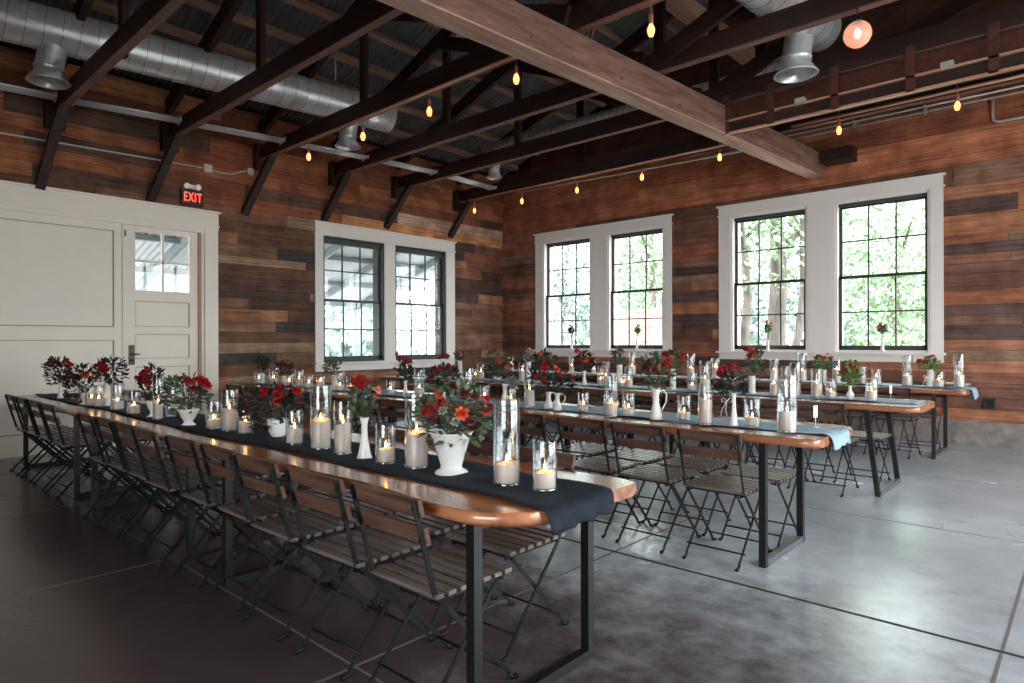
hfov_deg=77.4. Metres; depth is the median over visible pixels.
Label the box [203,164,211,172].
junction box
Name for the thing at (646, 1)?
conduit pipe
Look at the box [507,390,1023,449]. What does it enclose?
baseboard
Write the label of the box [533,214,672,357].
window
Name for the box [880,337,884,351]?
vase
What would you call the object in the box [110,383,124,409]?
glass cylinder
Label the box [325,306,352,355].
shrub
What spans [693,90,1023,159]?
conduit pipe
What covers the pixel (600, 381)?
pillar candle
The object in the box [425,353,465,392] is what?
bouquet
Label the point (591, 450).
bistro chair
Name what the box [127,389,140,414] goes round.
glass cylinder
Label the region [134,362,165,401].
bouquet
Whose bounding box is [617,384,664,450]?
bistro chair
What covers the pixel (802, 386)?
bistro chair
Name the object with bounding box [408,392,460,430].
bistro chair
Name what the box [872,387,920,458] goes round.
bistro chair
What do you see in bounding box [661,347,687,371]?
bouquet
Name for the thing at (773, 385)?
pillar candle
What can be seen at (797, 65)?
air diffuser
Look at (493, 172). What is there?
air diffuser
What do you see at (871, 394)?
pillar candle
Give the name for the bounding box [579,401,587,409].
pillar candle
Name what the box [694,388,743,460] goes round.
bistro chair
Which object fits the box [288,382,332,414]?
bistro chair
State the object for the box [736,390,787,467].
bistro chair
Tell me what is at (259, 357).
bouquet
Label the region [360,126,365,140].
pendant bulb
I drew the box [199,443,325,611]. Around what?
bistro chair
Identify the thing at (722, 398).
ribbon bow
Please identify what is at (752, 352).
bouquet
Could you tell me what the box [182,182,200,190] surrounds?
lamp
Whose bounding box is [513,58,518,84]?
pendant bulb
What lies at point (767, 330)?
bouquet
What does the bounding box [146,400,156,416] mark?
vase
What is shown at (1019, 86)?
conduit pipe
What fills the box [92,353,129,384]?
bouquet
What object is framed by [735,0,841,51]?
spiral duct
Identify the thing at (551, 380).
bistro chair
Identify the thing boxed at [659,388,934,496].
table
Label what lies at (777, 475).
bistro chair
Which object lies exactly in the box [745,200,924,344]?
tree
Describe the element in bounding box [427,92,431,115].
pendant bulb
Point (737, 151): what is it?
conduit pipe
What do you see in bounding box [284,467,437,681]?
bistro chair
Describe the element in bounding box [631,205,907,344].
tree
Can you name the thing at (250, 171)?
junction box
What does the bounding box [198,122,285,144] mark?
strip
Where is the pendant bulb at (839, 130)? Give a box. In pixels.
[836,120,841,134]
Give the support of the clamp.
attached to the wall at (982, 159)
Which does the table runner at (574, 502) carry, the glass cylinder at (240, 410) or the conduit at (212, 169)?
the glass cylinder at (240, 410)
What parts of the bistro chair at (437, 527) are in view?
leg frame, seat, seat frame, leg frame, backrest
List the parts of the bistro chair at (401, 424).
seat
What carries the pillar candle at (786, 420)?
in the glass cylinder at (778, 430)
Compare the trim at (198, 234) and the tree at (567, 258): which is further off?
the tree at (567, 258)
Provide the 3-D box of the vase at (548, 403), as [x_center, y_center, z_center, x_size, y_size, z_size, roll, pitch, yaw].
[0.309,0.478,5.208,0.102,0.136,0.077,0,0,29]
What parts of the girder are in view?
rail, rail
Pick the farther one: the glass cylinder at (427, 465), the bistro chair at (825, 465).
the bistro chair at (825, 465)
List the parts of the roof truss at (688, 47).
wall post, vertical post, vertical post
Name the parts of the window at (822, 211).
sash, sash, sill, sash, sash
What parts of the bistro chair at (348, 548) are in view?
backrest, leg frame, seat frame, seat, leg frame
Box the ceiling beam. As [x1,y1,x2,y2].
[377,0,824,179]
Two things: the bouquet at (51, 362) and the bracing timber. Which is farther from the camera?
the bracing timber
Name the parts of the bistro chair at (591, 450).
seat, seat frame, backrest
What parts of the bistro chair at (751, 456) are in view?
backrest, leg frame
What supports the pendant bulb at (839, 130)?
hanging from the conduit pipe at (1018, 75)
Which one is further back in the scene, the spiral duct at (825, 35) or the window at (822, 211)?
the window at (822, 211)
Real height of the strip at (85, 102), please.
0.060 m
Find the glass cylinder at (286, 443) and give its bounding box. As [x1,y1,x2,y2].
[285,410,302,444]
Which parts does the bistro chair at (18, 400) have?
backrest, leg frame, seat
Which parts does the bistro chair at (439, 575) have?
backrest, leg frame, seat frame, seat, leg frame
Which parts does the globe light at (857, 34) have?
glass globe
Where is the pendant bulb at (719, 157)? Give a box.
[717,142,721,160]
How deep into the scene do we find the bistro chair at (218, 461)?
4.86 m
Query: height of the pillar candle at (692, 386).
0.083 m
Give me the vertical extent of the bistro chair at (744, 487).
0.806 m
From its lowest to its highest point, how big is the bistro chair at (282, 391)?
0.806 m
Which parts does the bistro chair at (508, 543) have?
leg frame, seat frame, seat, leg frame, backrest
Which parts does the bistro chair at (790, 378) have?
backrest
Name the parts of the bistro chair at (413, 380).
backrest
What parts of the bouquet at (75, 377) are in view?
flower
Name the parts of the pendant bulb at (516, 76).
bulb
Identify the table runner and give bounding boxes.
[34,392,613,534]
[251,381,850,449]
[399,374,924,404]
[502,370,978,399]
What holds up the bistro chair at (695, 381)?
on the floor
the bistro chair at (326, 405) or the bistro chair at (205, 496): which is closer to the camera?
the bistro chair at (205, 496)
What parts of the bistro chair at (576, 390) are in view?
backrest, leg frame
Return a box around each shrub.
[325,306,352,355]
[844,331,924,345]
[851,317,924,345]
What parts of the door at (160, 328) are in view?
handle, panel moulding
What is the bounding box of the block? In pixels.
[821,144,856,166]
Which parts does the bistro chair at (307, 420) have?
seat, seat frame, backrest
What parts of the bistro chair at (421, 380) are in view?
backrest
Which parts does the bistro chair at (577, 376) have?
backrest, seat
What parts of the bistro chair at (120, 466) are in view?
backrest, leg frame, seat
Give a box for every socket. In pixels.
[514,58,517,73]
[649,2,652,23]
[955,84,958,100]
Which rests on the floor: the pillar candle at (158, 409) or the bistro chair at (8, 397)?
the bistro chair at (8, 397)
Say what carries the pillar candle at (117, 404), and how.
in the glass cylinder at (110, 383)
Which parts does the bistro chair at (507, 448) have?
backrest, leg frame, seat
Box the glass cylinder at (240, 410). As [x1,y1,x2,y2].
[237,410,253,433]
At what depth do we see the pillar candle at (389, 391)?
6.56 m
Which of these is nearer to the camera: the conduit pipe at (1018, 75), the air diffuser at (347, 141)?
the conduit pipe at (1018, 75)
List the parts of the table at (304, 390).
leg, leg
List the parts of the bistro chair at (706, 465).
leg frame, seat frame, seat, backrest, leg frame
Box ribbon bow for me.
[720,398,732,415]
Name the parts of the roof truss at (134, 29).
wall post, vertical post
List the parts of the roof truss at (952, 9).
wall post, vertical post, vertical post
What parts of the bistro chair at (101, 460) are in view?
backrest, leg frame, seat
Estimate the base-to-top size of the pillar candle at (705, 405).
0.179 m
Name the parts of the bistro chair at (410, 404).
leg frame, backrest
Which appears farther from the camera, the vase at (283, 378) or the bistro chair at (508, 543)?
the vase at (283, 378)
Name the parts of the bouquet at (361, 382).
flower, flower, flower, flower, flower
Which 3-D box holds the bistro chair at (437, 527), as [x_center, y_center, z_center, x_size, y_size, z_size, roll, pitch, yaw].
[-0.354,0.942,3.285,0.400,0.806,0.530,0,0,44]
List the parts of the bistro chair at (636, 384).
backrest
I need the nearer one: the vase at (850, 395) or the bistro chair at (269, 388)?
the vase at (850, 395)
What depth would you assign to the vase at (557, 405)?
5.06 m
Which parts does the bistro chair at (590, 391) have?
backrest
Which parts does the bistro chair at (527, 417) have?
leg frame, backrest, leg frame, seat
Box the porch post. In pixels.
[353,306,359,355]
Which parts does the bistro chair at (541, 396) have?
backrest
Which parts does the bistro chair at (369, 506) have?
leg frame, seat, leg frame, backrest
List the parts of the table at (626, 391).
leg, leg, leg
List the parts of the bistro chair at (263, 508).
backrest, leg frame, seat, seat frame, leg frame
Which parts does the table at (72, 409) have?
leg, leg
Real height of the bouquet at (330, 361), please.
0.229 m
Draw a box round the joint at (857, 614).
[561,537,1023,658]
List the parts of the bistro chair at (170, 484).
backrest, leg frame, seat frame, seat, leg frame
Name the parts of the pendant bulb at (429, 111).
bulb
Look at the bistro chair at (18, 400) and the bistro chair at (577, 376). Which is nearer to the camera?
the bistro chair at (18, 400)
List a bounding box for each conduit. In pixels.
[0,132,203,168]
[212,169,246,174]
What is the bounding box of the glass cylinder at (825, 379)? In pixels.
[825,379,836,397]
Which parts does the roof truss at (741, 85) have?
wall post, vertical post, vertical post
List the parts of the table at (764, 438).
leg, leg, leg, leg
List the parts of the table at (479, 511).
leg, leg, leg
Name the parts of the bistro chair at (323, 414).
seat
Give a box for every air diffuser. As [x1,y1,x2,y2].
[25,43,71,89]
[334,123,360,150]
[486,165,501,179]
[773,34,818,82]
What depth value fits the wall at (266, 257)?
9.69 m
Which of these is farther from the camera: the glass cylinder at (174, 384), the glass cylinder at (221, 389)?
the glass cylinder at (174, 384)
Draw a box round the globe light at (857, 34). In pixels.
[843,5,872,48]
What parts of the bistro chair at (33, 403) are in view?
backrest, seat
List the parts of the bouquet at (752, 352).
flower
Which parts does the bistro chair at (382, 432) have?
leg frame, seat, leg frame, backrest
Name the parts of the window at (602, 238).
sash, sash, sill, sash, sash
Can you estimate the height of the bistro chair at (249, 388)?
0.806 m
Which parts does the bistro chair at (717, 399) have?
backrest, leg frame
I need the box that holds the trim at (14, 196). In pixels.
[0,180,221,411]
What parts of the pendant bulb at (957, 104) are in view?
bulb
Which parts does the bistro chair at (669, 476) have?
leg frame, backrest, seat, seat frame, leg frame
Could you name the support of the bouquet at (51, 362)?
in the vase at (60, 395)
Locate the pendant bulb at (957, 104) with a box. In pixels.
[954,84,960,110]
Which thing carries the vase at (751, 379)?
on the table runner at (886, 400)
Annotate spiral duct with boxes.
[0,0,396,132]
[482,58,811,152]
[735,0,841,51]
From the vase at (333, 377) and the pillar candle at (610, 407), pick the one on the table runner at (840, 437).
the vase at (333, 377)
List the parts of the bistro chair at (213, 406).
seat, backrest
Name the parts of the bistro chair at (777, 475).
leg frame, seat, seat frame, backrest, leg frame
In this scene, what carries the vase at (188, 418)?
on the table runner at (574, 502)
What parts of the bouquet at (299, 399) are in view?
flower, flower, flower, flower, flower, flower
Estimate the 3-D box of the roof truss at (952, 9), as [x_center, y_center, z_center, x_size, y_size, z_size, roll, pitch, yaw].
[3.367,-3.774,8.536,12.311,3.478,0.319,0,0,42]
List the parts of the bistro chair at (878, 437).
leg frame, backrest, seat, leg frame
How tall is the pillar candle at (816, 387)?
0.149 m
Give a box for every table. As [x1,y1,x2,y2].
[16,392,174,497]
[81,405,310,564]
[197,430,636,682]
[232,381,386,424]
[328,390,554,462]
[379,375,513,432]
[487,371,599,403]
[491,381,669,461]
[495,403,852,567]
[597,375,747,416]
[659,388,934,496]
[746,380,972,458]
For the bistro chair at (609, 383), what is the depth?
8.11 m
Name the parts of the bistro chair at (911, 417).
leg frame, backrest, seat frame, seat, leg frame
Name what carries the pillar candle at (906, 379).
in the glass cylinder
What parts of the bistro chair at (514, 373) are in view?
backrest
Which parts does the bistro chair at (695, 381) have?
backrest, seat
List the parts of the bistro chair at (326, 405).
leg frame, backrest, leg frame, seat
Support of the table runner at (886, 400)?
on the table at (867, 407)
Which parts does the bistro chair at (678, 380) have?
backrest, seat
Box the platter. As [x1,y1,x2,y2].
[945,382,970,385]
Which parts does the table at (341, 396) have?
leg, leg, leg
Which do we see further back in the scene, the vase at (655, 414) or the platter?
the platter
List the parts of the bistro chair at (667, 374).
backrest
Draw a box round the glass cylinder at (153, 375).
[152,375,163,419]
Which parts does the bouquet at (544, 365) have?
flower, flower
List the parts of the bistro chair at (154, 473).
backrest, leg frame, seat, leg frame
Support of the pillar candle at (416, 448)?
in the glass cylinder at (427, 465)
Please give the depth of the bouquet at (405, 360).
6.46 m
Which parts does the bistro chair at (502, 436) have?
seat, backrest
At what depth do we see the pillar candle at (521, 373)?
8.63 m
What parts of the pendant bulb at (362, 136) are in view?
bulb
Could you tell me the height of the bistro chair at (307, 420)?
0.806 m
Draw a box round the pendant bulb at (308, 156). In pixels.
[306,141,310,160]
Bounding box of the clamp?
[923,104,926,114]
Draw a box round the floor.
[0,411,1023,682]
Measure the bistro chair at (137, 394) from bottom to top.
0.806 m
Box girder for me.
[722,22,1023,134]
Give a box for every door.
[0,209,121,458]
[122,225,197,442]
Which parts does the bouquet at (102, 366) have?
flower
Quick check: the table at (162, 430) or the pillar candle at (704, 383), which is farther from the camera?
the pillar candle at (704, 383)
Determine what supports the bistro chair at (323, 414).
on the floor
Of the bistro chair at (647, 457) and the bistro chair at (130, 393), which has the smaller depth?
the bistro chair at (647, 457)
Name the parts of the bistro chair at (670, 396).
leg frame, backrest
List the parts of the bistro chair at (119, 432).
seat, backrest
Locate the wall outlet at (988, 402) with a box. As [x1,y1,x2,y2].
[984,398,994,408]
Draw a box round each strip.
[0,81,56,102]
[71,97,181,125]
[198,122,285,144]
[300,143,368,160]
[381,160,437,174]
[447,175,496,190]
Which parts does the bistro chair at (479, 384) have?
backrest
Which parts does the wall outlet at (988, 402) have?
plate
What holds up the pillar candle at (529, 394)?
in the glass cylinder
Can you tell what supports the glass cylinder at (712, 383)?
on the table runner at (840, 437)
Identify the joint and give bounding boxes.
[0,427,1023,682]
[561,537,1023,658]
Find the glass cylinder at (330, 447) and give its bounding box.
[310,385,331,449]
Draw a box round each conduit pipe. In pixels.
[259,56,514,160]
[467,144,726,200]
[521,151,741,192]
[581,0,655,29]
[689,85,1023,156]
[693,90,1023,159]
[791,73,1023,127]
[991,99,1023,122]
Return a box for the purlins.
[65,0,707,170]
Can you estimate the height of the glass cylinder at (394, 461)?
0.190 m
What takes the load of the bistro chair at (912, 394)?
on the floor
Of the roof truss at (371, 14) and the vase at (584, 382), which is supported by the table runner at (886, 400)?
the vase at (584, 382)
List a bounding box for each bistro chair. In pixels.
[4,394,71,474]
[15,397,87,481]
[26,399,98,489]
[39,403,114,498]
[71,389,134,468]
[76,412,165,524]
[85,391,147,472]
[94,416,185,535]
[98,393,166,481]
[111,395,182,484]
[112,421,214,549]
[130,427,233,565]
[152,402,228,508]
[164,435,276,587]
[176,405,250,516]
[199,410,284,530]
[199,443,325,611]
[226,384,273,416]
[232,453,370,641]
[233,413,316,540]
[244,386,296,416]
[267,388,315,416]
[272,381,316,424]
[282,391,337,421]
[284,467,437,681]
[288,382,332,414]
[293,425,401,585]
[306,392,360,432]
[307,383,354,416]
[327,386,373,433]
[330,430,434,603]
[350,396,408,438]
[350,482,518,682]
[378,399,429,439]
[378,440,504,630]
[382,390,434,429]
[400,378,420,421]
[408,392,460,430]
[408,402,466,452]
[420,379,458,426]
[441,446,575,662]
[463,407,531,461]
[465,394,497,455]
[468,382,506,441]
[477,396,528,459]
[500,384,549,444]
[503,411,580,467]
[508,372,536,400]
[527,385,573,450]
[529,380,572,443]
[531,373,553,400]
[552,374,586,421]
[552,402,622,474]
[555,381,599,444]
[556,416,641,537]
[557,387,601,457]
[576,375,610,398]
[586,383,627,445]
[586,389,634,449]
[587,371,607,380]
[603,405,678,522]
[609,376,645,405]
[610,422,701,553]
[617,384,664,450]
[632,377,668,406]
[654,409,731,535]
[660,378,696,403]
[662,393,715,474]
[665,374,686,411]
[676,428,771,571]
[688,379,728,406]
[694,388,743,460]
[695,375,715,387]
[702,395,756,469]
[719,414,805,548]
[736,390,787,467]
[746,398,808,488]
[756,382,800,410]
[783,392,838,480]
[790,378,819,421]
[793,384,834,449]
[796,401,858,496]
[820,380,856,437]
[830,385,876,453]
[833,394,893,482]
[855,381,898,449]
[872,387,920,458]
[898,383,942,450]
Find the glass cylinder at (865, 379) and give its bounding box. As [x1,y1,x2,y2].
[865,379,877,400]
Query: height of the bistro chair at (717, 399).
0.806 m
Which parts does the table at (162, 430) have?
leg, leg, leg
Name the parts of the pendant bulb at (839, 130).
bulb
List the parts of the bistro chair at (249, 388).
backrest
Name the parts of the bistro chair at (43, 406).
backrest, seat, seat frame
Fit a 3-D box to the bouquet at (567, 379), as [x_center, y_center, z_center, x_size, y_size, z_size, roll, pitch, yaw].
[0.417,0.358,5.070,0.198,0.257,0.227,0,0,42]
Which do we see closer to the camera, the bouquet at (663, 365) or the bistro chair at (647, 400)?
the bouquet at (663, 365)
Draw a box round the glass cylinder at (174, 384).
[165,384,176,416]
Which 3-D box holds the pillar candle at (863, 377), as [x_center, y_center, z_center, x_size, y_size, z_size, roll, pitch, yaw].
[4.403,0.460,8.039,0.086,0.119,0.085,0,0,-25]
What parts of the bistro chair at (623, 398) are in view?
backrest, seat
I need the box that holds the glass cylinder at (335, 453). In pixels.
[334,400,351,454]
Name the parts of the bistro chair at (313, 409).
seat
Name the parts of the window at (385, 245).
sash, sash, sill, sash, sash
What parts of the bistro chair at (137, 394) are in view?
seat, backrest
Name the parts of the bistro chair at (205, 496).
backrest, leg frame, seat, seat frame, leg frame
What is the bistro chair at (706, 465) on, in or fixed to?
on the floor
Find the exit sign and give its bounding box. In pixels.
[180,182,202,206]
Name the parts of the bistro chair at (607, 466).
leg frame, backrest, seat frame, seat, leg frame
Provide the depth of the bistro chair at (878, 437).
6.06 m
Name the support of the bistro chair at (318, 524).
on the floor
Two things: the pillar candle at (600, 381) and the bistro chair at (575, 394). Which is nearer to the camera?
the pillar candle at (600, 381)
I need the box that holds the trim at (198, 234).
[197,233,201,407]
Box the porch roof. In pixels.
[135,231,434,309]
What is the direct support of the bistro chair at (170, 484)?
on the floor
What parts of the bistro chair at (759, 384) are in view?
backrest, seat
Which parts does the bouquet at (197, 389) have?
flower, flower, flower, flower, flower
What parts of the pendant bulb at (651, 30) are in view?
bulb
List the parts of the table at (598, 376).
leg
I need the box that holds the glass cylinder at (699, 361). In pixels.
[699,361,710,391]
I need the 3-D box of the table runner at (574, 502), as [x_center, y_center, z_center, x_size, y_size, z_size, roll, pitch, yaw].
[-2.439,0.623,4.782,7.348,0.101,0.496,0,0,42]
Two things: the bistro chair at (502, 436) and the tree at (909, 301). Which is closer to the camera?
the bistro chair at (502, 436)
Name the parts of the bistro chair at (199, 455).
seat, backrest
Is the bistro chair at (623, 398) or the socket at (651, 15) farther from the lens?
the bistro chair at (623, 398)
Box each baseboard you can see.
[338,408,414,419]
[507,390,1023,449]
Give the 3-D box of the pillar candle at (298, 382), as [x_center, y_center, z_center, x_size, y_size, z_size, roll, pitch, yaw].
[-2.604,0.482,7.820,0.090,0.114,0.091,0,0,-9]
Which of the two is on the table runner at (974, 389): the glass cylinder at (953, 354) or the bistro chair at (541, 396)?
the glass cylinder at (953, 354)
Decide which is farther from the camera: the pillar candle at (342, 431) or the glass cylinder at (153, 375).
the glass cylinder at (153, 375)
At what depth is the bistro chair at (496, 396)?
6.42 m
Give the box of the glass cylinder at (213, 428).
[205,400,220,429]
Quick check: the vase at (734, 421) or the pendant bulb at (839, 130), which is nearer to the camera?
the vase at (734, 421)
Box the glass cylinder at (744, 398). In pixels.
[744,398,760,426]
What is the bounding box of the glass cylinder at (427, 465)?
[404,392,428,469]
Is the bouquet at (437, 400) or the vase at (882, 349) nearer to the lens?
the bouquet at (437, 400)
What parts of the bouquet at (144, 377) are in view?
flower, flower, flower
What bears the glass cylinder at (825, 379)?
on the table runner at (886, 400)
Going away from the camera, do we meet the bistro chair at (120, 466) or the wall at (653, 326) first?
the bistro chair at (120, 466)
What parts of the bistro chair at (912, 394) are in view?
leg frame, seat, backrest, leg frame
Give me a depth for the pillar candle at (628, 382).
7.51 m
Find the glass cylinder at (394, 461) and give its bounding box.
[375,422,395,463]
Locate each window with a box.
[313,220,456,371]
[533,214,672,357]
[716,172,945,362]
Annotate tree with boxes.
[325,278,434,356]
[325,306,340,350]
[431,236,662,344]
[554,233,751,340]
[554,236,661,344]
[559,223,792,344]
[560,236,660,339]
[618,205,880,344]
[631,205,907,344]
[740,199,924,345]
[740,207,923,344]
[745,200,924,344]
[760,199,924,345]
[843,200,924,345]
[844,199,924,345]
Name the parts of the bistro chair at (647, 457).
seat, seat frame, backrest, leg frame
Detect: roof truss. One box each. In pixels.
[35,0,185,190]
[145,0,403,201]
[241,0,663,215]
[321,0,897,221]
[383,0,1023,229]
[448,0,1023,238]
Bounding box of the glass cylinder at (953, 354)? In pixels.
[953,354,964,387]
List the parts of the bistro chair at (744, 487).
leg frame, backrest, seat frame, seat, leg frame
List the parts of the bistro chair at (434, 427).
seat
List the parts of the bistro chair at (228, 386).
leg frame, backrest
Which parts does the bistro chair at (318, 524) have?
backrest, leg frame, seat, seat frame, leg frame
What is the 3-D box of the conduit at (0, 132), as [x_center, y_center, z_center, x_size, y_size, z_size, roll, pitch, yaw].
[-6.758,-2.398,6.476,0.022,0.144,7.050,0,0,42]
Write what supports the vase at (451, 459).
on the table runner at (574, 502)
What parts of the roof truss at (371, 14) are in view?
wall post, vertical post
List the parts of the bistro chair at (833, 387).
backrest, seat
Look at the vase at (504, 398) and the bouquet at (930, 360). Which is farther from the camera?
the bouquet at (930, 360)
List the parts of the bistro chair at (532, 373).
backrest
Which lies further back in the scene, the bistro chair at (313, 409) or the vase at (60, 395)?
the bistro chair at (313, 409)
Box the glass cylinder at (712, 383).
[698,383,712,424]
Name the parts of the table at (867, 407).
leg, leg, leg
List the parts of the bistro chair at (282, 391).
backrest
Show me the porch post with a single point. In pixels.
(356, 313)
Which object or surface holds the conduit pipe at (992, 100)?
attached to the wall at (982, 159)
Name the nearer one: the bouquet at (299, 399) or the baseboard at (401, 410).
the bouquet at (299, 399)
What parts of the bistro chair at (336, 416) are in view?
seat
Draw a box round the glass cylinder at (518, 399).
[493,398,519,485]
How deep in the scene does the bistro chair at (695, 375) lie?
9.99 m
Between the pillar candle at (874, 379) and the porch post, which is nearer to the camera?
the pillar candle at (874, 379)
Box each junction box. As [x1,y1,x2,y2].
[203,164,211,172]
[246,168,253,175]
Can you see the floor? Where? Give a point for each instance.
(654, 622)
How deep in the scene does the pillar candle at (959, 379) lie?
7.34 m
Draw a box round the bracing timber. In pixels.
[666,0,754,64]
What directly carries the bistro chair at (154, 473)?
on the floor
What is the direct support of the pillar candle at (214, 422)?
in the glass cylinder at (213, 428)
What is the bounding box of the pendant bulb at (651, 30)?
[647,2,654,36]
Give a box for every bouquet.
[40,356,73,385]
[58,362,98,400]
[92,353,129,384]
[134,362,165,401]
[155,372,213,414]
[237,381,309,431]
[253,354,270,373]
[274,359,294,375]
[322,358,341,376]
[344,374,381,417]
[393,352,416,382]
[411,377,496,454]
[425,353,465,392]
[453,349,464,360]
[483,349,512,380]
[502,375,519,390]
[522,348,534,361]
[525,347,561,395]
[552,371,577,402]
[568,325,574,336]
[573,348,595,371]
[609,346,624,366]
[634,324,641,337]
[637,350,680,389]
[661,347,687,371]
[711,363,748,397]
[742,345,767,379]
[764,320,771,338]
[811,353,833,369]
[836,359,863,386]
[876,323,888,336]
[916,354,942,371]
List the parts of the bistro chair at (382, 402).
leg frame, backrest, leg frame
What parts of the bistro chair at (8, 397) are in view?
backrest, seat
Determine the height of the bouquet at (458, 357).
0.208 m
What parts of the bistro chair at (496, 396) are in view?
backrest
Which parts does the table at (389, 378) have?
leg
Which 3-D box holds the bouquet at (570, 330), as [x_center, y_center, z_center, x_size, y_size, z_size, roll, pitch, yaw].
[1.151,-0.190,12.407,0.160,0.264,0.139,0,0,-7]
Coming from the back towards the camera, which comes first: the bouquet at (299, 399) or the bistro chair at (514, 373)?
the bistro chair at (514, 373)
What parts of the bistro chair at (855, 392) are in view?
backrest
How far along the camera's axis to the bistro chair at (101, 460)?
4.91 m
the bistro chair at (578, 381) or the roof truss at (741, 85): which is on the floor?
the bistro chair at (578, 381)
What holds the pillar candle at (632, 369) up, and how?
in the glass cylinder
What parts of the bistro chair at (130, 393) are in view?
backrest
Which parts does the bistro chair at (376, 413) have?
leg frame, backrest, leg frame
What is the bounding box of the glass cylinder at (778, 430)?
[777,374,797,432]
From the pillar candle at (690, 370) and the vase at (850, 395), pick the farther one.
the pillar candle at (690, 370)
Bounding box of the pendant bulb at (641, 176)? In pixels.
[640,169,643,180]
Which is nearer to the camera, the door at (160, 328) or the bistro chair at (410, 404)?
the bistro chair at (410, 404)
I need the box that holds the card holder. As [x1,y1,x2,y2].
[812,406,818,427]
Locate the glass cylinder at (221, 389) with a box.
[221,389,236,431]
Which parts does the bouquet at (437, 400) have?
flower, flower, flower, flower, flower, flower, flower, flower, flower, flower, flower, flower, flower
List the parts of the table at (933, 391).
leg, leg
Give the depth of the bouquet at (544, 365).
5.18 m
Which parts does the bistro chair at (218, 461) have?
seat, backrest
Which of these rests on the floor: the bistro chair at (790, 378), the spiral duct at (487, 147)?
the bistro chair at (790, 378)
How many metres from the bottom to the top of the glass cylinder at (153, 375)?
0.331 m
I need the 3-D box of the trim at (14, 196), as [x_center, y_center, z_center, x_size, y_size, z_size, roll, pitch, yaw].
[-6.137,-0.251,7.363,0.345,3.225,5.390,0,0,42]
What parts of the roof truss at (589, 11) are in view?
wall post, vertical post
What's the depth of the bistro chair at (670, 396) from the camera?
6.52 m
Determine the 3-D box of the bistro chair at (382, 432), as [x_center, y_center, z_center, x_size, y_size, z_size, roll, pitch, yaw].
[-0.978,0.944,3.849,0.400,0.806,0.530,0,0,41]
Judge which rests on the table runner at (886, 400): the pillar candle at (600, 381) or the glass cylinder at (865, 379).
the glass cylinder at (865, 379)
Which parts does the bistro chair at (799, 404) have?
leg frame, backrest, leg frame, seat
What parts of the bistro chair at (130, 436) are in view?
seat, backrest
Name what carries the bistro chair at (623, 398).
on the floor
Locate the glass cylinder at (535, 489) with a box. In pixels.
[532,438,556,492]
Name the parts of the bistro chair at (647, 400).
backrest, seat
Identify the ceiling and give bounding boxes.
[14,0,707,176]
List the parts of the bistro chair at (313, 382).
seat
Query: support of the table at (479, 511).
on the floor
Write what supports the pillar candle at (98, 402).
in the glass cylinder
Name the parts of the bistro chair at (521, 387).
backrest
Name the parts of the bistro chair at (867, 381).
backrest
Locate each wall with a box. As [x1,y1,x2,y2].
[0,41,502,418]
[502,0,1023,423]
[618,308,661,344]
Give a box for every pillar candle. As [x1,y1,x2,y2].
[86,394,96,404]
[95,396,102,405]
[111,398,123,408]
[128,403,139,412]
[154,399,162,417]
[206,415,220,427]
[222,404,236,429]
[238,420,252,432]
[270,375,276,383]
[287,423,301,442]
[295,377,302,385]
[305,381,312,386]
[311,415,329,447]
[317,379,323,387]
[335,383,343,388]
[335,419,350,452]
[377,443,394,461]
[387,386,393,393]
[406,426,426,466]
[415,385,423,395]
[478,371,483,378]
[495,455,517,483]
[507,397,514,403]
[519,370,524,380]
[525,387,533,405]
[534,465,555,488]
[569,365,573,371]
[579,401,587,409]
[598,377,602,384]
[603,374,608,384]
[605,400,616,414]
[623,404,633,413]
[625,377,631,386]
[629,364,635,373]
[678,409,689,418]
[687,367,694,376]
[688,382,696,389]
[699,395,711,422]
[700,377,709,390]
[712,365,718,377]
[745,413,758,424]
[770,369,777,379]
[771,381,776,393]
[778,408,795,430]
[782,382,788,394]
[791,380,799,394]
[798,369,806,380]
[812,382,821,395]
[826,389,835,396]
[833,368,840,381]
[858,375,865,382]
[866,387,876,398]
[872,375,880,383]
[902,373,911,384]
[934,379,943,385]
[954,372,964,386]
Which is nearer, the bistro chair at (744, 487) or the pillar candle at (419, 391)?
the bistro chair at (744, 487)
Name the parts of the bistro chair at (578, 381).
backrest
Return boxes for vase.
[57,383,63,397]
[78,392,89,404]
[104,383,110,405]
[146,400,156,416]
[177,408,199,424]
[259,374,264,382]
[267,418,288,436]
[281,376,286,384]
[331,375,336,389]
[357,417,371,458]
[402,381,408,395]
[429,428,472,475]
[458,361,461,377]
[500,384,512,404]
[526,362,530,381]
[544,391,554,407]
[553,392,565,410]
[581,371,586,384]
[617,365,621,386]
[650,388,666,419]
[670,369,675,389]
[729,393,738,426]
[748,376,755,393]
[766,340,769,350]
[821,370,826,382]
[846,386,853,398]
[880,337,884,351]
[927,370,933,385]
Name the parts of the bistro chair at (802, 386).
backrest, seat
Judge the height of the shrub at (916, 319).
2.186 m
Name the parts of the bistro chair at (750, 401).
leg frame, backrest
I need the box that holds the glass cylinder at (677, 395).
[677,395,690,420]
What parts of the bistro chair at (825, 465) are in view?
leg frame, backrest, leg frame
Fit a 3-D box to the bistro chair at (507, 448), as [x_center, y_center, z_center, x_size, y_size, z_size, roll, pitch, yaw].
[-0.118,0.942,5.328,0.400,0.806,0.530,0,0,44]

